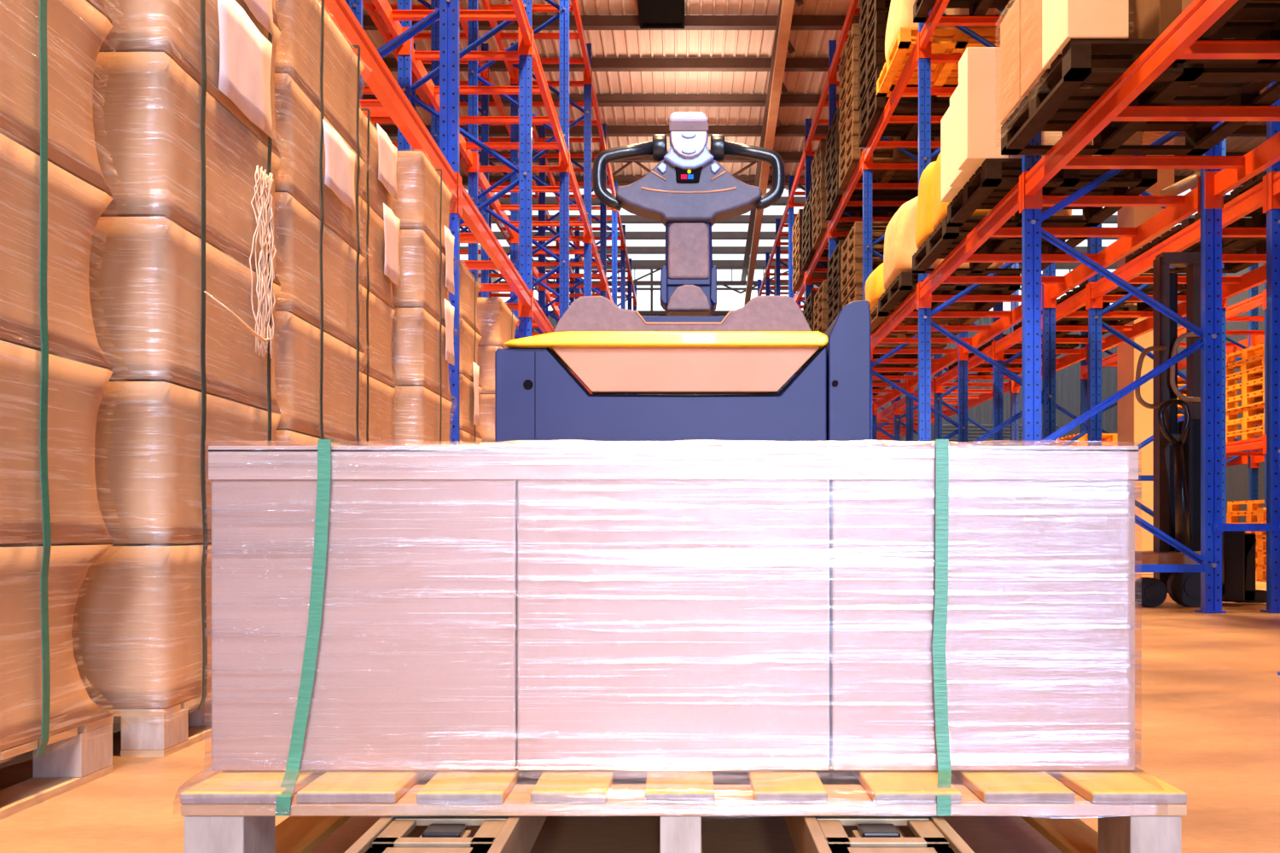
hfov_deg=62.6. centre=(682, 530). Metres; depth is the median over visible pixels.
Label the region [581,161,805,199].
trim
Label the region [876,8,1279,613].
rack
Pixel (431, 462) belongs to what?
lid
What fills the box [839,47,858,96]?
pallet
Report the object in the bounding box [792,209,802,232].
pallet
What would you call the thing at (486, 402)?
carton
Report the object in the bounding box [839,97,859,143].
pallet
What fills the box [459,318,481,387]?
carton
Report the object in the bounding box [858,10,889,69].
pallet
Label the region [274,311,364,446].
carton
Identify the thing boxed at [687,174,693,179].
indicator light
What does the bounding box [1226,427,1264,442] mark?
pallet
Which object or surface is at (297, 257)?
carton
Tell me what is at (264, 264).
film tail
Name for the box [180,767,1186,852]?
pallet
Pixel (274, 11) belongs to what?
carton
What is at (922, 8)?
pallet
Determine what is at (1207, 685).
floor
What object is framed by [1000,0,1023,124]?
carton
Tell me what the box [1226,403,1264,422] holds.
pallet
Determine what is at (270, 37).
band
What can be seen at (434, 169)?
band
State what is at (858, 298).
pallet
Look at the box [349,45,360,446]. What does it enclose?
band
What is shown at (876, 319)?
pallet
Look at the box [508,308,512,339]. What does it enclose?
band
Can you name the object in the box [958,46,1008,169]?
carton
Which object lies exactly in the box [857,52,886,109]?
pallet
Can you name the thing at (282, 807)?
band
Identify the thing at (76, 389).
carton
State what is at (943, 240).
pallet
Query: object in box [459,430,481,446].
carton
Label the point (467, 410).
carton
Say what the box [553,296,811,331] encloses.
hood
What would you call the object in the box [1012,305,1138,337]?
pallet
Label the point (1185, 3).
carton
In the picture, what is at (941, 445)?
band
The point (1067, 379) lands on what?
wall
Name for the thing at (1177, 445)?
forklift
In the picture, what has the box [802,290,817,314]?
pallet
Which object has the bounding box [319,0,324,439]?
band
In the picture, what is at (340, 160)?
film
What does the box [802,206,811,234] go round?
pallet
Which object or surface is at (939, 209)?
bag
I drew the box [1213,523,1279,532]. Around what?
spacer
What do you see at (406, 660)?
carton
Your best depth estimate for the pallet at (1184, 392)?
16.18 m
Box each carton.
[0,0,113,196]
[0,133,112,369]
[0,340,112,544]
[0,544,113,750]
[7,542,211,709]
[51,381,280,543]
[85,0,112,23]
[88,216,281,413]
[92,52,281,285]
[98,0,281,158]
[211,479,517,770]
[272,0,280,30]
[273,192,364,352]
[274,0,364,161]
[274,73,364,256]
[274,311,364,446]
[275,430,343,446]
[358,196,395,309]
[358,284,395,388]
[358,372,395,446]
[359,108,392,221]
[391,151,452,255]
[391,229,448,327]
[391,308,452,401]
[391,386,452,446]
[459,261,481,336]
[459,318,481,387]
[459,373,481,438]
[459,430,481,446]
[476,297,517,348]
[477,346,502,394]
[478,394,494,442]
[479,442,494,446]
[517,479,829,770]
[829,479,1134,770]
[940,106,963,202]
[949,85,1009,186]
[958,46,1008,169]
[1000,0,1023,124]
[1020,0,1046,98]
[1041,0,1128,69]
[1062,131,1142,156]
[1127,0,1256,39]
[1181,0,1279,22]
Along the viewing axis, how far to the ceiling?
19.56 m
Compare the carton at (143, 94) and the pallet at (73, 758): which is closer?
the pallet at (73, 758)
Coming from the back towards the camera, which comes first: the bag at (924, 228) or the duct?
the duct
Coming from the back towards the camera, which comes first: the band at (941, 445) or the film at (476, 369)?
the film at (476, 369)
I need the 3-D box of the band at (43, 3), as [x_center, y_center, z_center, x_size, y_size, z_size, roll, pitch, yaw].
[-1.715,-0.712,1.990,1.020,2.275,0.028,0,0,0]
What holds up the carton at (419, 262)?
on the carton at (408, 348)
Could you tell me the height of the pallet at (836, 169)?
0.150 m
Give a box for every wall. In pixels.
[533,314,1117,446]
[1176,216,1264,533]
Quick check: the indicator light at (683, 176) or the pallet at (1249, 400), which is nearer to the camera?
the indicator light at (683, 176)
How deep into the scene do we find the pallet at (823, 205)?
16.12 m
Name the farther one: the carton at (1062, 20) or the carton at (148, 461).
the carton at (1062, 20)
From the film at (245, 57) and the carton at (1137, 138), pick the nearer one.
the film at (245, 57)
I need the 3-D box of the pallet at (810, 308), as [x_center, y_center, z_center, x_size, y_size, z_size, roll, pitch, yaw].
[2.643,-3.676,17.668,1.100,0.150,1.150,0,0,0]
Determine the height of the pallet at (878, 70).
0.150 m
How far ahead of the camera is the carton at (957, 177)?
7.19 m
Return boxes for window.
[459,188,1233,266]
[467,269,1115,310]
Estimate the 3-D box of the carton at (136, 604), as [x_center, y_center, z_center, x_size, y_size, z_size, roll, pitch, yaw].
[-1.690,0.222,2.763,1.004,0.372,0.709,0,0,0]
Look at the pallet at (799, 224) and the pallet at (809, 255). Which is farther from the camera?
the pallet at (799, 224)
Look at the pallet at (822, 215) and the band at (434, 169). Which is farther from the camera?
the pallet at (822, 215)
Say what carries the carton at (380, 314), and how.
on the carton at (381, 395)
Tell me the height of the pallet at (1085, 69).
0.165 m
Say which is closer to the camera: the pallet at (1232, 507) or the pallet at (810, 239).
the pallet at (1232, 507)
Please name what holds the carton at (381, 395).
on the carton
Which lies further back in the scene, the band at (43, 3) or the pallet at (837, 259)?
the pallet at (837, 259)
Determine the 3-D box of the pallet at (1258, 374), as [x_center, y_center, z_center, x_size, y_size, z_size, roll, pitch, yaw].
[7.819,-1.970,13.548,1.150,0.150,1.100,0,0,0]
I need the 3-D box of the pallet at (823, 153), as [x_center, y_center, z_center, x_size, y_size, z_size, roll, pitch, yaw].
[2.627,-5.654,16.329,1.100,0.150,1.150,0,0,0]
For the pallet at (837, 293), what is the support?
on the pallet at (837, 304)
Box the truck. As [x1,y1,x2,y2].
[343,111,974,852]
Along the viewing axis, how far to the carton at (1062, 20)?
5.13 m
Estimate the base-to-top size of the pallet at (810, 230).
0.150 m
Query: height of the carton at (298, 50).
0.352 m
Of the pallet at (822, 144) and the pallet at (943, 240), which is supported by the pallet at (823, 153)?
the pallet at (822, 144)
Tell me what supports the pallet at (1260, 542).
on the pallet at (1261, 556)
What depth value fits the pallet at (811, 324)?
17.15 m
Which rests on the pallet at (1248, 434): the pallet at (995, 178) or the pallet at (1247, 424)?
the pallet at (1247, 424)
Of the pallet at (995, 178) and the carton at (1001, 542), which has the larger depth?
the pallet at (995, 178)
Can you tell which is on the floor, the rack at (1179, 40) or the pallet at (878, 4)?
the rack at (1179, 40)
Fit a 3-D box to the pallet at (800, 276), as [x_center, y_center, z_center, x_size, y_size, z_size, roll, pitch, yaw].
[2.625,-4.597,19.273,1.100,0.150,1.150,0,0,0]
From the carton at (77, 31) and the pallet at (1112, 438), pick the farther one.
the pallet at (1112, 438)
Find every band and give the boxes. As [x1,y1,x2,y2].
[35,0,51,756]
[197,0,208,709]
[267,31,272,446]
[274,439,356,815]
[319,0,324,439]
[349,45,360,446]
[360,108,369,446]
[434,168,442,446]
[470,272,476,446]
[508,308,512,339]
[922,439,951,815]
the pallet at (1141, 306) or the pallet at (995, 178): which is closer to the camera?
the pallet at (995, 178)
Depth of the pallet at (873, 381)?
15.82 m
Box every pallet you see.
[0,715,113,820]
[104,692,211,757]
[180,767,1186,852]
[791,217,802,243]
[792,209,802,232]
[792,226,802,250]
[792,234,802,257]
[792,243,802,267]
[792,260,827,281]
[792,267,826,291]
[793,250,802,272]
[802,188,812,216]
[802,197,812,225]
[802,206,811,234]
[802,215,812,243]
[802,225,812,251]
[802,234,838,260]
[802,243,837,270]
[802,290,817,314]
[803,300,814,319]
[806,309,813,324]
[808,319,813,329]
[811,138,826,174]
[811,148,826,184]
[811,179,825,212]
[811,189,826,221]
[812,158,824,191]
[812,168,825,198]
[812,199,826,229]
[812,209,894,238]
[812,219,855,250]
[813,290,827,315]
[813,300,827,324]
[813,310,827,331]
[814,279,826,304]
[815,320,826,332]
[824,128,839,168]
[825,139,839,178]
[825,150,839,189]
[825,184,918,220]
[826,104,839,146]
[826,116,839,153]
[826,161,838,197]
[826,172,913,208]
[826,250,841,281]
[826,261,840,292]
[826,273,840,303]
[826,296,842,323]
[826,307,842,329]
[827,239,844,270]
[827,285,841,312]
[838,23,859,76]
[838,60,858,110]
[838,85,857,133]
[838,122,859,167]
[838,134,940,177]
[838,146,939,190]
[839,35,859,85]
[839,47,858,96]
[839,72,858,118]
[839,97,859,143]
[839,110,859,152]
[840,233,884,269]
[840,246,884,280]
[840,259,883,292]
[841,221,889,256]
[841,271,872,304]
[842,284,862,308]
[852,296,862,302]
[857,38,885,96]
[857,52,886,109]
[858,0,890,58]
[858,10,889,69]
[858,23,886,81]
[858,95,950,147]
[859,0,870,30]
[859,0,874,40]
[859,66,958,121]
[859,81,958,132]
[860,0,866,15]
[870,301,979,335]
[872,324,946,331]
[872,354,918,375]
[872,372,896,389]
[873,335,947,358]
[876,27,1000,97]
[878,271,1020,314]
[912,215,1090,273]
[913,0,1015,23]
[947,158,1157,226]
[948,353,1022,375]
[973,334,1079,358]
[1000,39,1279,155]
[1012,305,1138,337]
[1055,433,1117,446]
[1056,273,1186,311]
[1068,443,1117,446]
[1125,217,1266,273]
[1172,0,1279,63]
[1177,375,1237,385]
[1177,385,1236,395]
[1177,405,1238,415]
[1194,170,1266,227]
[1226,342,1264,366]
[1226,354,1264,377]
[1226,366,1264,388]
[1226,378,1264,400]
[1226,390,1264,411]
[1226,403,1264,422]
[1226,415,1264,434]
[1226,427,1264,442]
[1226,512,1257,523]
[1227,500,1264,512]
[1255,522,1266,537]
[1256,507,1266,522]
[1256,537,1266,552]
[1256,552,1266,567]
[1256,566,1266,581]
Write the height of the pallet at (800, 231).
0.150 m
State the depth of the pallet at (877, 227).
12.92 m
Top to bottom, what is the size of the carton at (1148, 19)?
0.500 m
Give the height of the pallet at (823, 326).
0.150 m
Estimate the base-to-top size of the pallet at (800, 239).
0.150 m
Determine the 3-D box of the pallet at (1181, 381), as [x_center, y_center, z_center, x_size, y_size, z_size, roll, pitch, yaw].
[7.823,-2.272,16.450,1.150,0.150,1.100,0,0,0]
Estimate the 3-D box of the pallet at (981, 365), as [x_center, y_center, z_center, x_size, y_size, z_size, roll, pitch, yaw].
[4.335,-2.312,14.675,0.960,0.140,1.150,0,0,0]
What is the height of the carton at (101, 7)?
0.366 m
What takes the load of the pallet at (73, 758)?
on the floor
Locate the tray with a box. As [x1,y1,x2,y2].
[641,316,725,322]
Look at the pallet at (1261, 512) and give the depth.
10.72 m
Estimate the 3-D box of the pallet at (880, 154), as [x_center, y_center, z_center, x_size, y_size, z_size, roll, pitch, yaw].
[2.622,-4.597,13.366,1.100,0.150,1.150,0,0,0]
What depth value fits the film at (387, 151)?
4.50 m
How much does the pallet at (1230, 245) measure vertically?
0.140 m
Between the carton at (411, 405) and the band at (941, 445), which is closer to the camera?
the band at (941, 445)
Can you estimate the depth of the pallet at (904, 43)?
10.02 m
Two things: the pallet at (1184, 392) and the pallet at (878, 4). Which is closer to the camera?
the pallet at (878, 4)
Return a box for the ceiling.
[362,0,1266,190]
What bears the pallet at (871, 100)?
on the pallet at (905, 106)
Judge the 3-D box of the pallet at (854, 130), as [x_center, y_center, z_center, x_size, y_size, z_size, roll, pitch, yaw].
[2.622,-4.899,13.377,1.100,0.150,1.150,0,0,0]
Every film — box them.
[2,0,117,729]
[76,0,290,711]
[177,440,1141,818]
[279,13,372,441]
[363,123,400,439]
[394,172,454,442]
[459,272,479,442]
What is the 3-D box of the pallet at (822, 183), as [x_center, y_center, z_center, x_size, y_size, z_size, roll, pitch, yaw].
[2.619,-5.201,16.330,1.100,0.150,1.150,0,0,0]
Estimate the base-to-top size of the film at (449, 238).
2.184 m
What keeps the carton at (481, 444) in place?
on the carton
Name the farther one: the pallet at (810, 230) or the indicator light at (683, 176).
the pallet at (810, 230)
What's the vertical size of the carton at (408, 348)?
0.352 m
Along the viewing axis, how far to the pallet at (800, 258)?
19.09 m
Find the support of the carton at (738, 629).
on the pallet at (1137, 811)
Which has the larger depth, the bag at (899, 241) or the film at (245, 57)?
the bag at (899, 241)
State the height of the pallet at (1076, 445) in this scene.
0.150 m
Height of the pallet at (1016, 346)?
0.140 m
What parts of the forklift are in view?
loop handle, mast rail, roller arm, loop handle, mast rail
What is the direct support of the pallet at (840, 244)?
on the pallet at (837, 259)
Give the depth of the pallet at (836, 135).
14.62 m
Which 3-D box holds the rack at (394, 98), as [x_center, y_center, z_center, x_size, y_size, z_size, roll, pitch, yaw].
[-1.870,-3.200,14.950,1.180,7.440,29.620,0,0,0]
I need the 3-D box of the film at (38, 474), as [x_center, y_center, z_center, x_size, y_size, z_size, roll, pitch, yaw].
[-1.725,-0.703,1.810,1.054,2.268,0.954,0,0,0]
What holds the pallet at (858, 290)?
on the pallet
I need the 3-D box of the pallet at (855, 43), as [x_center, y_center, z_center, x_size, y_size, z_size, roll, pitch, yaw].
[2.637,-5.956,13.380,1.100,0.150,1.150,0,0,0]
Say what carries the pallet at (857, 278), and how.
on the pallet at (858, 290)
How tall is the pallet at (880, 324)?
0.150 m
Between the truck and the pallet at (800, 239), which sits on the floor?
the truck
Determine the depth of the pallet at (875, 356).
14.34 m
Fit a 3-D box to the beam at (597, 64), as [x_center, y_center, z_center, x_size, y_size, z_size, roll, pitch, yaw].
[0.000,-8.391,18.887,30.000,0.202,0.145,0,0,0]
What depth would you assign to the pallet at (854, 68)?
13.20 m
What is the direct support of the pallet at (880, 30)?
on the pallet at (879, 43)
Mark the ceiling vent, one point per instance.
(653, 14)
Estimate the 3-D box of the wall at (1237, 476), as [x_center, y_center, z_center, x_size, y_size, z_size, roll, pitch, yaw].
[15.100,-4.030,12.500,0.200,9.100,43.000,0,0,0]
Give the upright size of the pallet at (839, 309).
0.150 m
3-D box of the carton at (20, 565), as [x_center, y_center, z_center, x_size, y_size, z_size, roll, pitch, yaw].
[-1.725,0.213,1.810,1.013,0.366,0.913,0,0,0]
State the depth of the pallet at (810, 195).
17.63 m
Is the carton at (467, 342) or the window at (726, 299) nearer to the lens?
the carton at (467, 342)
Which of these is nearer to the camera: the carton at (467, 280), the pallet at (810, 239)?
the carton at (467, 280)
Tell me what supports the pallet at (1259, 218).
on the rack at (1266, 194)
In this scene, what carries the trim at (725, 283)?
attached to the wall at (1237, 476)
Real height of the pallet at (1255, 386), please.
0.150 m
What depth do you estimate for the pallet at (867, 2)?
12.12 m
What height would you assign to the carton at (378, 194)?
0.342 m
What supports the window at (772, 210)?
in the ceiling
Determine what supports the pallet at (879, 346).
on the rack at (1179, 40)
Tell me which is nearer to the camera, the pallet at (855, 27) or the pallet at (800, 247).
the pallet at (855, 27)
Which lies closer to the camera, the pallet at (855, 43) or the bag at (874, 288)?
the bag at (874, 288)
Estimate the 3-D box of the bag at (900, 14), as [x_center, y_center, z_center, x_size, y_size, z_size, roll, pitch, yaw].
[2.522,-5.120,10.319,0.968,0.890,0.960,0,0,0]
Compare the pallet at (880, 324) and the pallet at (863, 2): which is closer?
the pallet at (863, 2)
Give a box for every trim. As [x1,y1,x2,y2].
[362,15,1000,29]
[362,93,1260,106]
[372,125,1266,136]
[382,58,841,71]
[460,175,1256,185]
[463,151,1248,162]
[499,266,1117,293]
[533,269,1075,314]
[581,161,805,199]
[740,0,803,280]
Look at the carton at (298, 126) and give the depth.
3.32 m
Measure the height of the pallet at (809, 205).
0.150 m
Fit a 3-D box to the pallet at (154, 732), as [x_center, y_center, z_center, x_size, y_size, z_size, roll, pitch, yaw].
[-1.690,0.465,2.763,1.000,0.110,0.705,0,0,0]
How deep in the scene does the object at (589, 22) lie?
17.31 m
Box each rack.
[318,0,636,446]
[345,0,583,333]
[757,0,1279,675]
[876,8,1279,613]
[1080,168,1266,507]
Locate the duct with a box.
[744,0,794,305]
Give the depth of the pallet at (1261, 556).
10.72 m
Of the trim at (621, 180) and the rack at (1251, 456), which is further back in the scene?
the trim at (621, 180)
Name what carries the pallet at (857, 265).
on the pallet at (857, 278)
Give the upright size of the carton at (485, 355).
0.346 m
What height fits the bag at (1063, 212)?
0.630 m
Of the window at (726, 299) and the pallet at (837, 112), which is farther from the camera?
the window at (726, 299)
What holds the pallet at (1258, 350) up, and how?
on the pallet at (1258, 362)
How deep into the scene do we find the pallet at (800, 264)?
18.98 m
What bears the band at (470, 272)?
attached to the film at (476, 369)
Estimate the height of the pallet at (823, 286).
0.150 m
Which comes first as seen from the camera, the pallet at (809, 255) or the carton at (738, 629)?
the carton at (738, 629)
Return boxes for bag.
[864,262,885,310]
[883,196,1005,290]
[884,0,994,69]
[915,161,936,249]
[932,152,992,229]
[1012,209,1071,215]
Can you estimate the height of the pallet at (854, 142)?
0.150 m
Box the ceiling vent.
[637,0,684,29]
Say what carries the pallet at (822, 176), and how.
on the pallet at (822, 183)
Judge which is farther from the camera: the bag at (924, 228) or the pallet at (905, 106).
the pallet at (905, 106)
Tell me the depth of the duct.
19.06 m
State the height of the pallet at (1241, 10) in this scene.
0.140 m
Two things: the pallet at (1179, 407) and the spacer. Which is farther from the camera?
the pallet at (1179, 407)
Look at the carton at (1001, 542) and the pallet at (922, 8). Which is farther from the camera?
the pallet at (922, 8)
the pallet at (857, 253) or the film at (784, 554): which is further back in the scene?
the pallet at (857, 253)
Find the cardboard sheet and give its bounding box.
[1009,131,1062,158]
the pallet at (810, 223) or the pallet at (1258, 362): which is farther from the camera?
the pallet at (810, 223)
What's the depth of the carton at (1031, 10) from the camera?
5.69 m
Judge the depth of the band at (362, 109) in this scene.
4.21 m
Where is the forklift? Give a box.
[1134,168,1266,607]
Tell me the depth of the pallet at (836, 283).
14.62 m
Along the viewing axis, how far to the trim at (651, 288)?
33.90 m
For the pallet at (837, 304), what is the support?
on the pallet
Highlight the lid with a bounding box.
[208,446,1138,480]
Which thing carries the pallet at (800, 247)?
on the pallet at (800, 258)
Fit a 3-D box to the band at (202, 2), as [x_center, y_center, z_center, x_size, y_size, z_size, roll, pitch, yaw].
[-1.680,-0.718,2.575,1.020,2.311,0.028,0,0,0]
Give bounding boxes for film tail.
[203,165,276,358]
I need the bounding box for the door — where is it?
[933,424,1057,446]
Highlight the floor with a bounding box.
[0,571,1279,852]
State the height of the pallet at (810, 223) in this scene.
0.150 m
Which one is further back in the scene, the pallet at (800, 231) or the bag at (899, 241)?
the pallet at (800, 231)
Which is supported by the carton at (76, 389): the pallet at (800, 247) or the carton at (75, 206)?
the carton at (75, 206)
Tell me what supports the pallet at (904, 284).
on the rack at (1179, 40)
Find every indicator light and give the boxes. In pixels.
[680,174,686,179]
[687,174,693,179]
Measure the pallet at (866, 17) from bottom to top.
0.150 m
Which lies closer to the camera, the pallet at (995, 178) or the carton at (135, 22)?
the carton at (135, 22)
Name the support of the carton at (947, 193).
on the pallet at (995, 178)
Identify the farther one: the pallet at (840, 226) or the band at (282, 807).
the pallet at (840, 226)
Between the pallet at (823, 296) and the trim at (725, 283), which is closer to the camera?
the pallet at (823, 296)
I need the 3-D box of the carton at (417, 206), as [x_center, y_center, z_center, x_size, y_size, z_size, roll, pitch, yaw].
[-1.690,-1.558,5.110,1.004,0.352,0.624,0,0,0]
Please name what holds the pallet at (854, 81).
on the pallet at (853, 93)
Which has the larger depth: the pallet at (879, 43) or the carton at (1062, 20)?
the pallet at (879, 43)
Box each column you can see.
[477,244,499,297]
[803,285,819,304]
[1117,131,1174,575]
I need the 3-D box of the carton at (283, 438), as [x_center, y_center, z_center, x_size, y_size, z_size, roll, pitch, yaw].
[-1.690,-0.126,3.545,1.004,0.352,0.774,0,0,0]
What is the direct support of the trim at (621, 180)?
attached to the wall at (1237, 476)
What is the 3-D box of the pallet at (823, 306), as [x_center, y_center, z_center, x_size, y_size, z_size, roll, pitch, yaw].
[2.651,-3.374,16.282,1.100,0.150,1.150,0,0,0]
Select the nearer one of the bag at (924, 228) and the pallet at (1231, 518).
the bag at (924, 228)
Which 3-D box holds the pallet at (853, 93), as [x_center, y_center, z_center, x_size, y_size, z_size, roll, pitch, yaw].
[2.619,-5.352,13.368,1.100,0.150,1.150,0,0,0]
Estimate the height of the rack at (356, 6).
7.440 m
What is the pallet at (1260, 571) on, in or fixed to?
on the floor
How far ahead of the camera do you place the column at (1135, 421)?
12.36 m
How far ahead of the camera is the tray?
2.41 m
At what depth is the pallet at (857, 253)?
12.85 m
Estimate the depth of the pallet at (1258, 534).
10.70 m
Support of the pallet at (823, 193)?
on the pallet at (823, 205)
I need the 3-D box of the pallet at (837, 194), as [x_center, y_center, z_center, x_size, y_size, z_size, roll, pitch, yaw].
[2.631,-4.597,14.734,1.100,0.150,1.150,0,0,0]
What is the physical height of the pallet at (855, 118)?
0.150 m
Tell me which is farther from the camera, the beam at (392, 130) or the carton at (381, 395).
the beam at (392, 130)
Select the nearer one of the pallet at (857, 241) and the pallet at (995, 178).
the pallet at (995, 178)
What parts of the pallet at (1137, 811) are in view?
board, board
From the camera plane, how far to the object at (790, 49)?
21.09 m
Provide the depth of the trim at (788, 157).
23.57 m
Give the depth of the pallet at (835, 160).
14.66 m
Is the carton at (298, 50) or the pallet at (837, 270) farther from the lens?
the pallet at (837, 270)
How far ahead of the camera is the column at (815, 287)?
31.12 m
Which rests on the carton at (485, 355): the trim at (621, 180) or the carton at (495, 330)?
the carton at (495, 330)
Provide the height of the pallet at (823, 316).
0.150 m
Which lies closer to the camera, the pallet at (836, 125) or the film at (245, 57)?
the film at (245, 57)
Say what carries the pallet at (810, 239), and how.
on the pallet at (809, 255)
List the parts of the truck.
loop handle, yellow trim, panel, arm, plate, tiller arm, loop handle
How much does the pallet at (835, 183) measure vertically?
0.150 m
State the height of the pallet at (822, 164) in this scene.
0.150 m
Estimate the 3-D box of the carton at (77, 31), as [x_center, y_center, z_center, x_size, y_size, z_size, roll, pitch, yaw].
[-1.725,-0.903,1.810,1.013,0.366,0.913,0,0,0]

